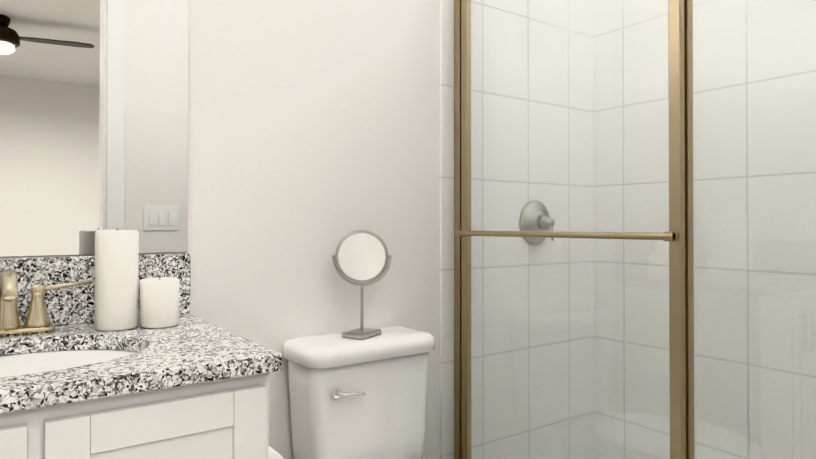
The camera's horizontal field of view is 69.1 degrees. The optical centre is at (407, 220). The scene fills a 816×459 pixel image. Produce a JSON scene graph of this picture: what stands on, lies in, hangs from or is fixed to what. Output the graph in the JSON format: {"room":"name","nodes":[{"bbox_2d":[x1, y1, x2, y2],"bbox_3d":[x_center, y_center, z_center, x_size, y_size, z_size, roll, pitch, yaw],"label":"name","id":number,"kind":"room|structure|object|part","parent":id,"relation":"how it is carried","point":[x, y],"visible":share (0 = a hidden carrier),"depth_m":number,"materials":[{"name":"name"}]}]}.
{"room":"bathroom","nodes":[
{"label":"bathroom","id":0,"kind":"room"},
{"bbox_2d":[0,0,439,458],"bbox_3d":[-0.242,-0.335,1.799,2.655,2.900,0.150,0,-1,-36],"label":"wall","id":1,"kind":"structure","parent":0,"point":[313,133],"depth_m":1.68,"materials":[{"name":"white paint"}]},
{"bbox_2d":[0,0,187,256],"bbox_3d":[-0.846,-0.441,1.268,0.729,1.035,0.005,0,-1,-36],"label":"mirror","id":2,"kind":"object","parent":1,"relation":"attached to","point":[93,116],"visible":1,"depth_m":1.35,"materials":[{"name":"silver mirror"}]},
{"bbox_2d":[0,253,190,351],"bbox_3d":[-0.845,0.155,1.255,0.744,0.150,0.019,0,-1,-36],"label":"backsplash","id":3,"kind":"structure","parent":1,"relation":"attached to","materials":[{"name":"stone"}]},
{"bbox_3d":[0.270,1.159,1.077,2.655,0.100,1.900,0,-1,-36],"label":"floor","id":4,"kind":"structure","parent":0,"visible":0},
{"bbox_2d":[0,253,283,458],"bbox_3d":[-0.633,0.594,1.053,0.856,1.030,0.588,0,-1,-36],"label":"bathroom vanity","id":5,"kind":"object","parent":4,"relation":"on","point":[75,383],"visible":1,"depth_m":0.98,"materials":[{"name":"white"}]},
{"bbox_2d":[0,269,91,340],"bbox_3d":[-0.776,0.163,1.151,0.299,0.133,0.151,0,-1,-36],"label":"faucet","id":6,"kind":"object","parent":5,"relation":"on","point":[37,326],"depth_m":1.19,"materials":[{"name":"gold metal"}]},
{"bbox_2d":[94,229,178,330],"bbox_3d":[-0.585,0.124,1.283,0.164,0.212,0.104,0,-1,-36],"label":"candles","id":7,"kind":"object","parent":5,"relation":"on","point":[116,276],"visible":1,"depth_m":1.24,"materials":[{"name":"white wax"}]},
{"bbox_3d":[-0.383,0.640,0.930,0.212,0.598,0.012,0,-1,-36],"label":"door panel","id":8,"kind":"part","parent":5,"relation":"part of","materials":[{"name":"white wood"}]},
{"bbox_3d":[-0.380,0.312,0.929,0.212,0.057,0.020,0,-1,-36],"label":"door rail","id":9,"kind":"part","parent":5,"relation":"part of","materials":[{"name":"white wood"}]},
{"bbox_2d":[282,326,434,458],"bbox_3d":[-0.006,0.715,1.404,0.496,0.793,0.755,0,-1,-36],"label":"toilet","id":10,"kind":"object","parent":4,"relation":"on","point":[366,398],"visible":1,"depth_m":1.56,"materials":[{"name":"white ceramic"}]},
{"bbox_3d":[-0.145,0.442,1.512,0.078,0.018,0.022,0,-1,-36],"label":"lever arm","id":11,"kind":"part","parent":10,"relation":"part of"},
{"bbox_2d":[332,230,391,339],"bbox_3d":[-0.128,0.173,1.640,0.143,0.292,0.102,0,-1,-36],"label":"makeup mirror","id":12,"kind":"object","parent":10,"relation":"on","point":[361,256],"visible":1,"depth_m":1.64,"materials":[{"name":"grey metal"}]},
{"bbox_3d":[-0.128,0.245,1.640,0.009,0.122,0.009,0,-1,-36],"label":"rod","id":13,"kind":"part","parent":12,"relation":"part of","materials":[{"name":"grey metal"}]},
{"bbox_3d":[-0.128,0.100,1.636,0.109,0.131,0.073,0,-1,-36],"label":"glass","id":14,"kind":"part","parent":12,"relation":"part of","materials":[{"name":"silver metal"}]},
{"bbox_2d":[454,0,815,458],"bbox_3d":[0.895,0.071,1.536,0.792,2.082,1.579,0,-1,-36],"label":"shower","id":15,"kind":"object","parent":4,"relation":"on","point":[536,222],"visible":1,"depth_m":1.41,"materials":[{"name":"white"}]},
{"bbox_3d":[0.171,0.041,1.927,0.028,0.022,0.022,0,-1,-36],"label":"towelbar post","id":16,"kind":"part","parent":15,"relation":"part of","materials":[{"name":"brown metal"}]},
{"bbox_3d":[0.403,0.033,1.648,0.005,1.784,0.703,0,-1,-36],"label":"glass","id":17,"kind":"part","parent":15,"relation":"part of","materials":[{"name":"clear glass"}]},
{"bbox_3d":[0.595,0.036,1.339,0.028,0.022,0.022,0,-1,-36],"label":"towelbar post","id":18,"kind":"part","parent":15,"relation":"part of","materials":[{"name":"brown metal"}]},
{"bbox_3d":[0.858,0.028,1.060,0.005,1.784,0.728,0,-1,-36],"label":"glass","id":19,"kind":"part","parent":15,"relation":"part of","materials":[{"name":"clear glass"}]},
{"bbox_3d":[1.286,-0.335,1.822,0.150,2.900,1.600,0,-1,-36],"label":"wall","id":20,"kind":"structure","parent":0,"visible":0},
{"bbox_2d":[440,0,595,458],"bbox_3d":[0.425,-0.154,2.179,0.780,2.335,0.009,0,-1,-36],"label":"shower wall tile","id":21,"kind":"structure","parent":20,"relation":"attached to","point":[447,229],"depth_m":2.18,"materials":[{"name":"white tile"}]},
{"bbox_2d":[592,0,815,458],"bbox_3d":[1.221,-0.157,1.773,0.010,2.335,1.600,0,-1,-36],"label":"shower wall tile","id":22,"kind":"structure","parent":20,"relation":"attached to","point":[714,314],"depth_m":2.00,"materials":[{"name":"white tile"}]}
]}

